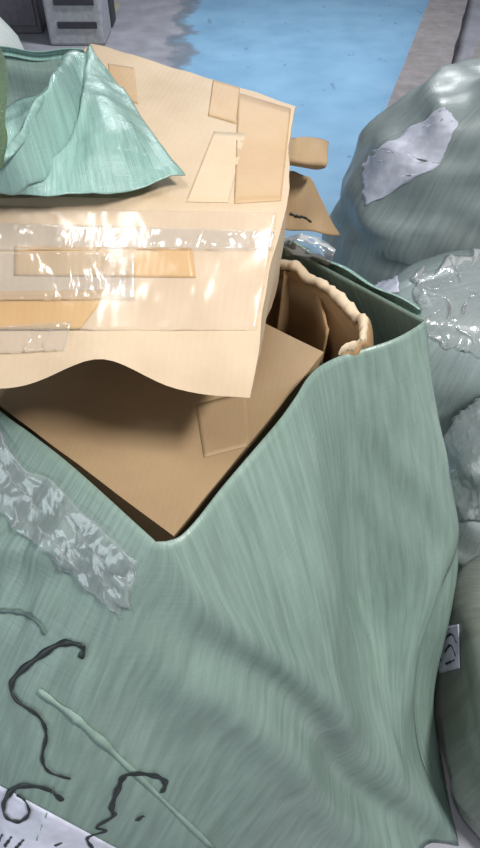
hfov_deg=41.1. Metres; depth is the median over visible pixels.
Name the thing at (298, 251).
plastic film
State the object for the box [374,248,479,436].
sack
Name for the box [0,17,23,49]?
sack
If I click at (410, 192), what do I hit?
sack
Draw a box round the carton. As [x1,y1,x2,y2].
[265,259,373,363]
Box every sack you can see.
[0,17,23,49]
[0,45,184,196]
[0,236,458,847]
[322,58,479,284]
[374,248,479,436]
[434,555,479,837]
[443,398,479,574]
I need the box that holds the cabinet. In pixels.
[0,0,46,33]
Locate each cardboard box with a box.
[0,44,340,397]
[0,324,323,540]
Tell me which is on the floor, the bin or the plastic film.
the bin
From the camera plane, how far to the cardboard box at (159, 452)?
0.86 m
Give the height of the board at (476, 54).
0.160 m
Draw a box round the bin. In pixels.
[108,0,115,26]
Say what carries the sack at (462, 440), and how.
on the floor
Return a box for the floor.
[17,0,479,847]
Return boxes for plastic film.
[284,233,334,267]
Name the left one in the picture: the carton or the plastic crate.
the plastic crate
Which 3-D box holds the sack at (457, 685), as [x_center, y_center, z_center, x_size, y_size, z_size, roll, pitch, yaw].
[0.826,0.567,1.331,0.815,0.471,0.582,0,47,0]
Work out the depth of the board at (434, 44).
4.52 m
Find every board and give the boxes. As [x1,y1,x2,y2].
[386,0,467,107]
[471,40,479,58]
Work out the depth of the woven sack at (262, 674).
0.89 m
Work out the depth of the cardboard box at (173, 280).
0.69 m
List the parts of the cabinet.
door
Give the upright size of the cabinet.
1.200 m
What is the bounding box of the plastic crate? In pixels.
[42,0,110,44]
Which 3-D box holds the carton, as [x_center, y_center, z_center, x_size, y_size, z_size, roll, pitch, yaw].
[0.106,-0.078,1.150,0.115,0.424,0.296,-28,53,-24]
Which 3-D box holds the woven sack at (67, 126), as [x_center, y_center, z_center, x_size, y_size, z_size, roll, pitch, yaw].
[-0.436,-0.156,1.393,0.602,1.369,1.069,-8,47,-7]
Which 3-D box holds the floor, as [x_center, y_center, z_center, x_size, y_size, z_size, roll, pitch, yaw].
[0.000,-1.800,3.935,14.000,0.100,14.000,0,47,0]

